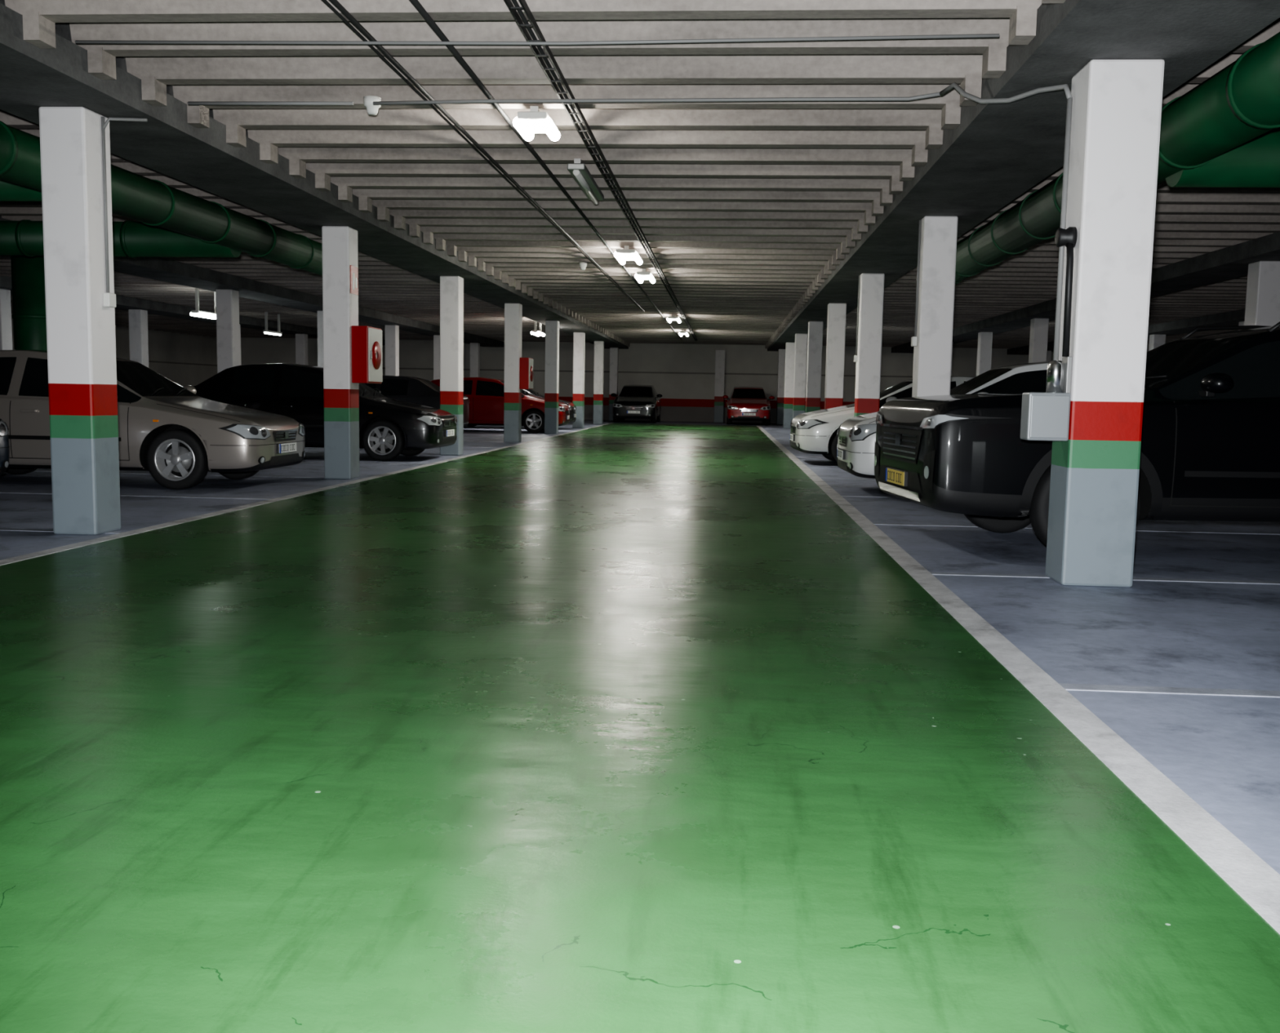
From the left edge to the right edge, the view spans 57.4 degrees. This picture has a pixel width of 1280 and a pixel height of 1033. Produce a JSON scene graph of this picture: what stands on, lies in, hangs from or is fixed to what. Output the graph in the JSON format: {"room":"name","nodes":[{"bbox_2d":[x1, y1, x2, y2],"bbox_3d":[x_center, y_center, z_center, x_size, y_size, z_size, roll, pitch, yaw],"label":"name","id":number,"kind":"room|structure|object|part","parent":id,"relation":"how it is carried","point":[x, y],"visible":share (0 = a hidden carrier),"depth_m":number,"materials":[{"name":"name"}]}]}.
{"room":"parking garage","nodes":[
{"label":"parking garage","id":0,"kind":"room"},
{"bbox_2d":[11,314,217,386],"bbox_3d":[-20.357,-3.526,24.075,0.200,3.880,53.900,1,6,4],"label":"wall","id":1,"kind":"structure","parent":0,"point":[184,359],"depth_m":46.98,"materials":[{"name":"paint"}]},
{"bbox_2d":[216,337,1053,423],"bbox_3d":[0.159,-5.789,49.389,37.000,3.880,0.200,1,6,4],"label":"wall","id":2,"kind":"structure","parent":0,"point":[683,374],"depth_m":49.23,"materials":[{"name":"paint"}]},
{"bbox_2d":[0,419,1279,1032],"bbox_3d":[-1.842,-1.234,22.941,37.000,0.204,53.500,1,6,4],"label":"floor","id":3,"kind":"structure","parent":0,"point":[615,727],"depth_m":3.46,"materials":[{"name":"green paint"}]},
{"bbox_2d":[0,418,9,475],"bbox_3d":[-8.059,-0.907,10.532,4.180,1.496,2.050,1,6,4],"label":"car","id":4,"kind":"object","parent":3,"relation":"on","point":[4,441],"visible":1,"depth_m":11.02,"materials":[{"name":"blue paint"}]},
{"bbox_2d":[0,288,13,350],"bbox_3d":[-13.147,-3.155,24.053,0.330,3.000,0.360,1,6,4],"label":"concrete pillar","id":5,"kind":"structure","parent":3,"relation":"on","point":[6,329],"depth_m":23.92,"materials":[{"name":"paint"}]},
{"bbox_2d":[39,106,120,535],"bbox_3d":[-4.036,-1.377,8.453,0.330,3.000,0.360,1,6,4],"label":"concrete pillar","id":6,"kind":"structure","parent":3,"relation":"on","point":[81,335],"depth_m":8.31,"materials":[{"name":"paint"}]},
{"bbox_2d":[101,116,147,307],"bbox_3d":[-3.709,-2.192,8.431,0.316,1.357,0.105,0,6,-13],"label":"conduit","id":7,"kind":"object","parent":6,"relation":"attached to","point":[109,299],"visible":1,"depth_m":8.40,"materials":[{"name":"grey plastic"}]},
{"bbox_2d":[128,309,148,368],"bbox_3d":[-12.726,-3.738,29.748,0.330,3.000,0.360,1,6,4],"label":"concrete pillar","id":8,"kind":"structure","parent":3,"relation":"on","point":[138,318],"depth_m":29.51,"materials":[{"name":"paint"}]},
{"bbox_2d":[0,349,305,489],"bbox_3d":[-6.207,-1.123,13.124,4.628,1.456,2.078,1,6,4],"label":"car","id":9,"kind":"object","parent":3,"relation":"on","point":[166,430],"visible":0.84,"depth_m":12.30,"materials":[{"name":"grey paint"}]},
{"bbox_3d":[-6.204,-1.047,13.132,4.618,0.888,2.078,1,6,4],"label":"trim","id":10,"kind":"part","parent":9,"relation":"part of","materials":[{"name":"black plastic"}]},
{"bbox_2d":[215,289,239,373],"bbox_3d":[-8.191,-2.990,23.301,0.330,3.000,0.360,1,6,4],"label":"concrete pillar","id":11,"kind":"structure","parent":3,"relation":"on","point":[228,334],"depth_m":23.07,"materials":[{"name":"paint"}]},
{"bbox_2d":[239,324,240,365],"bbox_3d":[-12.305,-4.321,35.443,0.330,3.000,0.360,1,6,4],"label":"concrete pillar","id":12,"kind":"structure","parent":3,"relation":"on","point":[239,324],"depth_m":35.46,"materials":[{"name":"paint"}]},
{"bbox_2d":[295,333,307,365],"bbox_3d":[-11.884,-4.904,41.138,0.330,3.000,0.360,1,6,4],"label":"concrete pillar","id":13,"kind":"structure","parent":3,"relation":"on","point":[301,340],"depth_m":40.88,"materials":[{"name":"paint"}]},
{"bbox_2d":[316,311,323,367],"bbox_3d":[-7.770,-3.573,28.995,0.330,3.000,0.360,1,6,4],"label":"concrete pillar","id":14,"kind":"structure","parent":3,"relation":"on","point":[320,323],"depth_m":28.74,"materials":[{"name":"paint"}]},
{"bbox_2d":[193,363,457,461],"bbox_3d":[-5.220,-1.700,18.758,4.428,1.476,2.078,1,6,4],"label":"car","id":15,"kind":"object","parent":3,"relation":"on","point":[389,428],"visible":0.69,"depth_m":17.96,"materials":[{"name":"black paint"}]},
{"bbox_3d":[-5.216,-1.620,18.766,4.419,0.901,2.078,1,6,4],"label":"trim","id":16,"kind":"part","parent":15,"relation":"part of","materials":[{"name":"black plastic"}]},
{"bbox_2d":[321,226,359,479],"bbox_3d":[-3.615,-1.960,14.148,0.330,3.000,0.360,1,6,4],"label":"concrete pillar","id":17,"kind":"structure","parent":3,"relation":"on","point":[340,243],"depth_m":13.99,"materials":[{"name":"paint"}]},
{"bbox_2d":[350,265,358,295],"bbox_3d":[-3.429,-2.836,14.044,0.010,0.330,0.280,1,6,4],"label":"fire extinguisher sign","id":18,"kind":"object","parent":17,"relation":"attached to","point":[353,270],"visible":1,"depth_m":14.03,"materials":[{"name":"white plastic"}]},
{"bbox_2d":[351,325,382,383],"bbox_3d":[-3.322,-1.970,14.296,0.228,0.680,0.580,1,6,4],"label":"cabinet","id":19,"kind":"object","parent":17,"relation":"attached to","point":[366,341],"visible":1,"depth_m":14.04,"materials":[{"name":"red metal"}]},
{"bbox_3d":[-3.231,-1.968,14.290,0.015,0.640,0.540,1,6,4],"label":"door","id":20,"kind":"part","parent":19,"relation":"part of","materials":[{"name":"white plastic"}]},
{"bbox_2d":[384,324,399,375],"bbox_3d":[-7.349,-4.156,34.690,0.330,3.000,0.360,1,6,4],"label":"concrete pillar","id":21,"kind":"structure","parent":3,"relation":"on","point":[392,331],"depth_m":34.45,"materials":[{"name":"paint"}]},
{"bbox_2d":[364,375,469,426],"bbox_3d":[-6.609,-2.769,28.931,4.628,1.456,2.078,1,6,4],"label":"car","id":22,"kind":"object","parent":3,"relation":"on","point":[415,390],"visible":0.18,"depth_m":28.13,"materials":[{"name":"grey paint"}]},
{"bbox_2d":[433,335,439,380],"bbox_3d":[-6.928,-4.739,40.385,0.330,3.000,0.360,1,6,4],"label":"concrete pillar","id":23,"kind":"structure","parent":3,"relation":"on","point":[436,338],"depth_m":40.13,"materials":[{"name":"paint"}]},
{"bbox_2d":[440,275,463,455],"bbox_3d":[-3.194,-2.543,19.842,0.330,3.000,0.360,1,6,4],"label":"concrete pillar","id":24,"kind":"structure","parent":3,"relation":"on","point":[451,287],"depth_m":19.67,"materials":[{"name":"paint"}]},
{"bbox_2d":[469,342,479,377],"bbox_3d":[-6.507,-5.322,46.080,0.330,3.000,0.360,1,6,4],"label":"concrete pillar","id":25,"kind":"structure","parent":3,"relation":"on","point":[474,347],"depth_m":45.83,"materials":[{"name":"paint"}]},
{"bbox_2d":[431,377,569,433],"bbox_3d":[-4.069,-3.129,32.638,4.180,1.496,2.050,1,6,4],"label":"car","id":26,"kind":"object","parent":3,"relation":"on","point":[485,395],"visible":0.45,"depth_m":31.84,"materials":[{"name":"red paint"}]},
{"bbox_3d":[-4.069,-3.051,32.646,4.178,0.932,2.050,1,6,4],"label":"trim","id":27,"kind":"part","parent":26,"relation":"part of","materials":[{"name":"black plastic"}]},
{"bbox_2d":[503,302,522,442],"bbox_3d":[-2.773,-3.126,25.537,0.330,3.000,0.360,1,6,4],"label":"concrete pillar","id":28,"kind":"structure","parent":3,"relation":"on","point":[513,312],"depth_m":25.38,"materials":[{"name":"paint"}]},
{"bbox_2d":[519,357,533,389],"bbox_3d":[-2.480,-3.136,25.686,0.228,0.680,0.580,1,6,4],"label":"cabinet","id":29,"kind":"object","parent":28,"relation":"attached to","point":[526,364],"visible":1,"depth_m":25.41,"materials":[{"name":"red metal"}]},
{"bbox_3d":[-2.389,-3.134,25.679,0.015,0.640,0.540,1,6,4],"label":"door","id":30,"kind":"part","parent":29,"relation":"part of","materials":[{"name":"white plastic"}]},
{"bbox_2d":[463,378,576,427],"bbox_3d":[-4.048,-3.439,35.628,4.180,1.496,2.050,1,6,4],"label":"car","id":31,"kind":"object","parent":3,"relation":"on","point":[572,407],"visible":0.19,"depth_m":35.24,"materials":[{"name":"red paint"}]},
{"bbox_3d":[-4.049,-3.360,35.636,4.178,0.932,2.050,1,6,4],"label":"trim","id":32,"kind":"part","parent":31,"relation":"part of","materials":[{"name":"black plastic"}]},
{"bbox_2d":[544,320,559,434],"bbox_3d":[-2.352,-3.709,31.232,0.330,3.000,0.360,1,6,4],"label":"concrete pillar","id":33,"kind":"structure","parent":3,"relation":"on","point":[552,327],"depth_m":31.07,"materials":[{"name":"paint"}]},
{"bbox_2d":[572,332,585,428],"bbox_3d":[-1.931,-4.292,36.927,0.330,3.000,0.360,1,6,4],"label":"concrete pillar","id":34,"kind":"structure","parent":3,"relation":"on","point":[579,339],"depth_m":36.75,"materials":[{"name":"paint"}]},
{"bbox_2d":[592,341,604,424],"bbox_3d":[-1.510,-4.875,42.621,0.330,3.000,0.360,1,6,4],"label":"concrete pillar","id":35,"kind":"structure","parent":3,"relation":"on","point":[598,360],"depth_m":42.46,"materials":[{"name":"paint"}]},
{"bbox_2d":[608,347,618,421],"bbox_3d":[-1.089,-5.458,48.316,0.330,3.000,0.360,1,6,4],"label":"concrete pillar","id":36,"kind":"structure","parent":3,"relation":"on","point":[614,352],"depth_m":48.12,"materials":[{"name":"paint"}]},
{"bbox_2d":[610,384,662,423],"bbox_3d":[-0.095,-4.545,46.973,2.050,1.496,4.180,1,6,4],"label":"car","id":37,"kind":"object","parent":3,"relation":"on","point":[633,401],"visible":1,"depth_m":45.36,"materials":[{"name":"black paint"}]},
{"bbox_3d":[-0.096,-4.467,46.980,2.050,0.932,4.178,1,6,4],"label":"trim","id":38,"kind":"part","parent":37,"relation":"part of","materials":[{"name":"black plastic"}]},
{"bbox_2d":[0,422,1279,934],"bbox_3d":[-0.074,-1.032,20.311,5.670,0.007,48.500,1,6,4],"label":"road marking","id":39,"kind":"object","parent":3,"relation":"on","point":[1254,880],"visible":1,"depth_m":3.79,"materials":[{"name":"paint"}]},
{"bbox_2d":[713,350,724,422],"bbox_3d":[3.317,-5.430,48.790,0.400,3.000,0.500,1,6,4],"label":"concrete pillar","id":40,"kind":"structure","parent":3,"relation":"on","point":[719,354],"depth_m":48.55,"materials":[{"name":"paint"}]},
{"bbox_2d":[722,386,774,425],"bbox_3d":[4.313,-4.435,46.659,2.050,1.496,4.180,1,6,4],"label":"car","id":41,"kind":"object","parent":3,"relation":"on","point":[744,403],"visible":1,"depth_m":44.89,"materials":[{"name":"red paint"}]},
{"bbox_3d":[4.311,-4.357,46.666,2.050,0.932,4.178,1,6,4],"label":"trim","id":42,"kind":"part","parent":41,"relation":"part of","materials":[{"name":"black plastic"}]},
{"bbox_2d":[776,349,785,425],"bbox_3d":[5.673,-5.179,46.766,0.350,3.000,0.360,1,6,4],"label":"concrete pillar","id":43,"kind":"structure","parent":3,"relation":"on","point":[781,353],"depth_m":46.60,"materials":[{"name":"paint"}]},
{"bbox_2d":[782,342,795,428],"bbox_3d":[5.252,-4.596,41.072,0.350,3.000,0.360,1,6,4],"label":"concrete pillar","id":44,"kind":"structure","parent":3,"relation":"on","point":[789,347],"depth_m":40.90,"materials":[{"name":"paint"}]},
{"bbox_2d":[792,333,807,418],"bbox_3d":[4.831,-4.013,35.377,0.350,3.000,0.360,1,6,4],"label":"concrete pillar","id":45,"kind":"structure","parent":3,"relation":"on","point":[801,340],"depth_m":35.17,"materials":[{"name":"paint"}]},
{"bbox_2d":[805,321,822,413],"bbox_3d":[4.410,-3.430,29.682,0.350,3.000,0.360,1,6,4],"label":"concrete pillar","id":46,"kind":"structure","parent":3,"relation":"on","point":[815,342],"depth_m":29.47,"materials":[{"name":"paint"}]},
{"bbox_2d":[824,302,846,409],"bbox_3d":[3.989,-2.847,23.987,0.350,3.000,0.360,1,6,4],"label":"concrete pillar","id":47,"kind":"structure","parent":3,"relation":"on","point":[837,312],"depth_m":23.77,"materials":[{"name":"paint"}]},
{"bbox_2d":[853,273,884,417],"bbox_3d":[3.568,-2.264,18.293,0.350,3.000,0.360,1,6,4],"label":"concrete pillar","id":48,"kind":"structure","parent":3,"relation":"on","point":[868,369],"depth_m":18.07,"materials":[{"name":"paint"}]},
{"bbox_2d":[853,275,860,362],"bbox_3d":[3.383,-3.079,18.223,0.049,1.330,0.100,1,6,4],"label":"conduit","id":49,"kind":"object","parent":48,"relation":"attached to","point":[855,357],"visible":1,"depth_m":18.22,"materials":[{"name":"grey plastic"}]},
{"bbox_2d":[789,376,974,461],"bbox_3d":[4.680,-1.588,19.355,4.330,1.476,2.050,1,6,1],"label":"car","id":50,"kind":"object","parent":3,"relation":"on","point":[815,432],"visible":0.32,"depth_m":18.66,"materials":[{"name":"white paint"}]},
{"bbox_3d":[4.678,-1.513,19.362,4.328,0.919,2.050,1,6,1],"label":"trim","id":51,"kind":"part","parent":50,"relation":"part of","materials":[{"name":"black plastic"}]},
{"bbox_2d":[911,216,958,397],"bbox_3d":[3.147,-1.681,12.598,0.350,3.000,0.360,1,6,4],"label":"concrete pillar","id":52,"kind":"structure","parent":3,"relation":"on","point":[932,353],"depth_m":12.37,"materials":[{"name":"paint"}]},
{"bbox_2d":[911,220,921,346],"bbox_3d":[2.962,-2.496,12.528,0.049,1.330,0.100,1,6,4],"label":"conduit","id":53,"kind":"object","parent":52,"relation":"attached to","point":[913,340],"visible":1,"depth_m":12.53,"materials":[{"name":"grey plastic"}]},
{"bbox_2d":[836,361,1049,479],"bbox_3d":[4.450,-1.044,13.687,4.180,1.556,2.050,1,6,2],"label":"car","id":54,"kind":"object","parent":3,"relation":"on","point":[856,435],"visible":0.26,"depth_m":13.05,"materials":[{"name":"white paint"}]},
{"bbox_3d":[4.447,-0.955,13.696,4.178,0.970,2.050,1,6,2],"label":"trim","id":55,"kind":"part","parent":54,"relation":"part of","materials":[{"name":"black plastic"}]},
{"bbox_2d":[951,342,953,376],"bbox_3d":[10.087,-4.262,38.672,0.330,3.000,0.360,1,6,4],"label":"concrete pillar","id":56,"kind":"structure","parent":3,"relation":"on","point":[953,342],"depth_m":38.39,"materials":[{"name":"paint"}]},
{"bbox_2d":[976,332,992,376],"bbox_3d":[9.666,-3.679,32.977,0.330,3.000,0.360,1,6,4],"label":"concrete pillar","id":57,"kind":"structure","parent":3,"relation":"on","point":[984,340],"depth_m":32.71,"materials":[{"name":"paint"}]},
{"bbox_2d":[1028,318,1048,363],"bbox_3d":[9.245,-3.096,27.282,0.330,3.000,0.360,1,6,4],"label":"concrete pillar","id":58,"kind":"structure","parent":3,"relation":"on","point":[1038,339],"depth_m":27.01,"materials":[{"name":"paint"}]},
{"bbox_2d":[1046,351,1051,361],"bbox_3d":[15.194,-4.728,44.032,0.330,3.000,0.360,1,6,4],"label":"concrete pillar","id":59,"kind":"structure","parent":3,"relation":"on","point":[1049,353],"depth_m":43.72,"materials":[{"name":"paint"}]},
{"bbox_2d":[874,321,1279,546],"bbox_3d":[4.347,-0.624,8.836,4.882,1.716,2.171,1,6,-3],"label":"suv","id":60,"kind":"object","parent":3,"relation":"on","point":[1210,450],"visible":0.86,"depth_m":7.93,"materials":[{"name":"black paint"}]},
{"bbox_2d":[1044,59,1164,587],"bbox_3d":[2.726,-1.097,6.903,0.410,3.000,0.380,1,6,4],"label":"concrete pillar","id":61,"kind":"structure","parent":3,"relation":"on","point":[1117,107],"depth_m":6.73,"materials":[{"name":"paint"}]},
{"bbox_2d":[767,0,1279,351],"bbox_3d":[3.875,-4.412,22.193,1.050,0.480,53.460,1,6,4],"label":"ceiling beam","id":62,"kind":"structure","parent":61,"relation":"on","point":[997,153],"depth_m":7.97,"materials":[{"name":"grey concrete"}]},
{"bbox_2d":[1020,356,1072,441],"bbox_3d":[2.387,-0.693,6.872,0.238,0.490,0.194,1,6,4],"label":"electrical box","id":63,"kind":"object","parent":61,"relation":"attached to","point":[1045,416],"visible":1,"depth_m":6.79,"materials":[{"name":"grey"}]},
{"bbox_3d":[2.379,-0.580,6.795,0.218,0.250,0.018,1,6,4],"label":"lid","id":64,"kind":"part","parent":63,"relation":"part of","materials":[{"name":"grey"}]},
{"bbox_2d":[1053,98,1072,360],"bbox_3d":[2.514,-1.685,6.959,0.030,1.550,0.030,-1,6,-18],"label":"cable","id":65,"kind":"object","parent":61,"relation":"attached to","point":[1069,101],"visible":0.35,"depth_m":6.94,"materials":[{"name":"grey plastic"}]},
{"bbox_2d":[1054,226,1077,356],"bbox_3d":[2.469,-1.310,6.830,0.100,0.750,0.140,1,6,4],"label":"pipe","id":66,"kind":"object","parent":61,"relation":"attached to","point":[1067,237],"visible":1,"depth_m":6.77,"materials":[{"name":"black plastic"}]},
{"bbox_2d":[1148,334,1165,351],"bbox_3d":[14.352,-3.562,32.643,0.330,3.000,0.360,1,6,4],"label":"concrete pillar","id":67,"kind":"structure","parent":3,"relation":"on","point":[1155,340],"depth_m":32.34,"materials":[{"name":"paint"}]},
{"bbox_2d":[1238,321,1244,330],"bbox_3d":[13.931,-2.978,26.948,0.330,3.000,0.360,1,6,4],"label":"concrete pillar","id":68,"kind":"structure","parent":3,"relation":"on","point":[1241,323],"depth_m":26.84,"materials":[{"name":"paint"}]},
{"bbox_2d":[1244,261,1279,326],"bbox_3d":[8.403,-1.930,15.893,0.330,3.000,0.360,1,6,4],"label":"concrete pillar","id":69,"kind":"structure","parent":3,"relation":"on","point":[1263,287],"depth_m":15.63,"materials":[{"name":"paint"}]},
{"bbox_2d":[0,0,1279,348],"bbox_3d":[-1.790,-4.593,22.492,36.960,0.420,52.840,1,6,4],"label":"ceiling","id":70,"kind":"structure","parent":0,"point":[744,210],"depth_m":10.22,"materials":[{"name":"grey concrete"}]},
{"bbox_2d":[0,120,322,350],"bbox_3d":[-9.443,-1.531,9.008,9.809,3.002,14.801,1,6,4],"label":"ventilation duct","id":71,"kind":"object","parent":70,"relation":"attached to","point":[174,222],"visible":0.71,"depth_m":12.80,"materials":[{"name":"green metal"}]},
{"bbox_2d":[0,275,385,345],"bbox_3d":[-13.151,-4.838,23.408,0.900,0.480,53.460,1,6,4],"label":"ceiling beam","id":72,"kind":"structure","parent":70,"relation":"attached to","point":[122,303],"depth_m":31.31,"materials":[{"name":"grey concrete"}]},
{"bbox_2d":[190,288,216,319],"bbox_3d":[-9.487,-4.671,25.623,0.246,0.630,1.200,1,6,4],"label":"ceiling lamp","id":73,"kind":"object","parent":70,"relation":"hanging from","point":[196,313],"depth_m":25.17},
{"bbox_2d":[0,215,503,346],"bbox_3d":[-8.165,-4.713,23.052,0.900,0.480,53.460,1,6,4],"label":"ceiling beam","id":74,"kind":"structure","parent":70,"relation":"attached to","point":[159,268],"depth_m":23.34,"materials":[{"name":"grey concrete"}]},
{"bbox_2d":[187,101,353,105],"bbox_3d":[-2.700,-3.017,8.539,1.251,0.036,0.026,2,6,6],"label":"cable","id":75,"kind":"object","parent":70,"relation":"attached to","point":[283,103],"visible":1,"depth_m":8.52,"materials":[{"name":"grey plastic"}]},
{"bbox_2d":[262,311,282,336],"bbox_3d":[-10.511,-5.511,33.475,0.090,0.615,1.200,1,6,4],"label":"ceiling lamp","id":76,"kind":"object","parent":70,"relation":"hanging from","point":[269,332],"depth_m":33.28,"materials":[{"name":"white metal"}]},
{"bbox_2d":[0,0,628,349],"bbox_3d":[-2.940,-4.582,22.679,1.000,0.480,53.460,1,6,4],"label":"ceiling beam","id":77,"kind":"structure","parent":70,"relation":"attached to","point":[32,77],"depth_m":10.01,"materials":[{"name":"grey concrete"}]},
{"bbox_2d":[363,95,381,115],"bbox_3d":[-1.976,-3.029,8.635,0.130,0.120,0.130,1,6,4],"label":"smoke detector","id":78,"kind":"object","parent":70,"relation":"attached to","point":[372,110],"visible":0.97,"depth_m":8.60,"materials":[{"name":"white plastic"}]},
{"bbox_2d":[321,0,644,311],"bbox_3d":[-1.168,-3.542,13.331,0.154,0.030,33.000,1,6,4],"label":"conduit","id":79,"kind":"object","parent":70,"relation":"attached to","point":[335,2],"depth_m":9.02,"materials":[{"name":"grey metal"}]},
{"bbox_2d":[512,106,559,141],"bbox_3d":[-0.789,-3.018,8.972,0.298,0.180,0.500,1,6,4],"label":"ceiling lamp","id":80,"kind":"object","parent":70,"relation":"attached to","point":[527,124],"depth_m":8.82,"materials":[{"name":"white plastic"}]},
{"bbox_2d":[75,33,999,44],"bbox_3d":[-0.688,-2.817,6.933,5.501,0.025,0.097,1,6,5],"label":"cable","id":81,"kind":"object","parent":70,"relation":"attached to","point":[997,35],"visible":1,"depth_m":6.95,"materials":[{"name":"grey plastic"}]},
{"bbox_2d":[530,320,545,336],"bbox_3d":[-2.957,-5.493,33.926,0.246,0.480,1.200,1,6,4],"label":"ceiling lamp","id":82,"kind":"object","parent":70,"relation":"hanging from","point":[535,332],"depth_m":33.53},
{"bbox_2d":[409,0,681,340],"bbox_3d":[-0.178,-4.293,20.740,0.036,0.036,48.000,1,6,4],"label":"conduit","id":83,"kind":"object","parent":70,"relation":"attached to","point":[415,3],"depth_m":8.88,"materials":[{"name":"black metal"}]},
{"bbox_2d":[579,262,586,270],"bbox_3d":[-0.934,-4.106,19.203,0.130,0.120,0.130,1,6,4],"label":"smoke detector","id":84,"kind":"object","parent":70,"relation":"attached to","point":[583,265],"visible":1,"depth_m":19.16,"materials":[{"name":"white plastic"}]},
{"bbox_2d":[567,158,604,204],"bbox_3d":[-0.522,-3.282,11.495,0.160,0.165,1.700,1,6,4],"label":"ceiling lamp","id":85,"kind":"object","parent":70,"relation":"attached to","point":[579,171],"depth_m":11.16,"materials":[{"name":"white plastic"}]},
{"bbox_2d":[503,0,697,341],"bbox_3d":[0.381,-4.273,20.709,0.092,0.043,48.015,1,6,4],"label":"cable tray","id":86,"kind":"object","parent":70,"relation":"attached to","point":[524,6],"visible":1,"depth_m":9.00,"materials":[{"name":"grey metal"}]},
{"bbox_2d":[613,245,642,265],"bbox_3d":[-0.169,-3.876,17.355,0.350,0.180,1.000,1,6,4],"label":"ceiling lamp","id":87,"kind":"object","parent":70,"relation":"attached to","point":[622,255],"depth_m":17.00,"materials":[{"name":"white plastic"}]},
{"bbox_2d":[634,268,655,284],"bbox_3d":[0.091,-4.180,20.329,0.308,0.180,0.900,1,6,4],"label":"ceiling lamp","id":88,"kind":"object","parent":70,"relation":"attached to","point":[640,276],"depth_m":19.97,"materials":[{"name":"white plastic"}]},
{"bbox_2d":[373,92,940,105],"bbox_3d":[0.064,-2.929,8.231,4.014,0.041,0.113,2,6,8],"label":"cable","id":89,"kind":"object","parent":70,"relation":"attached to","point":[937,94],"visible":1,"depth_m":8.24,"materials":[{"name":"grey plastic"}]},
{"bbox_2d":[666,314,680,323],"bbox_3d":[0.912,-5.318,31.441,0.350,0.180,1.000,1,6,4],"label":"ceiling lamp","id":90,"kind":"object","parent":70,"relation":"attached to","point":[669,319],"depth_m":31.02,"materials":[{"name":"white plastic"}]},
{"bbox_2d":[678,329,688,337],"bbox_3d":[1.440,-6.049,38.584,0.298,0.180,1.200,1,6,4],"label":"ceiling lamp","id":91,"kind":"object","parent":70,"relation":"attached to","point":[681,333],"depth_m":38.05,"materials":[{"name":"white plastic"}]},
{"bbox_2d":[939,82,1072,104],"bbox_3d":[2.264,-2.673,7.383,0.096,0.333,1.203,-2,7,-25],"label":"cable","id":92,"kind":"object","parent":70,"relation":"attached to","point":[1065,86],"visible":1,"depth_m":7.32,"materials":[{"name":"grey plastic"}]},
{"bbox_2d":[955,31,1279,284],"bbox_3d":[9.012,-2.416,7.906,11.273,0.559,17.502,1,6,4],"label":"ventilation duct","id":93,"kind":"object","parent":70,"relation":"attached to","point":[1224,131],"visible":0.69,"depth_m":7.67,"materials":[{"name":"green metal"}]},
{"bbox_2d":[891,231,1279,353],"bbox_3d":[8.886,-4.287,21.835,0.900,0.480,53.460,1,6,4],"label":"ceiling beam","id":94,"kind":"structure","parent":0,"point":[1231,262],"depth_m":18.00,"materials":[{"name":"grey concrete"}]},
{"bbox_2d":[1006,308,1245,355],"bbox_3d":[13.573,-4.170,21.500,0.900,0.480,53.460,1,6,4],"label":"ceiling beam","id":95,"kind":"structure","parent":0,"point":[1233,317],"depth_m":29.47,"materials":[{"name":"grey concrete"}]},
{"bbox_2d":[1146,339,1179,351],"bbox_3d":[16.737,-2.598,21.427,0.200,3.880,53.900,1,6,4],"label":"wall","id":96,"kind":"structure","parent":0,"point":[1166,342],"depth_m":40.07,"materials":[{"name":"paint"}]}
]}

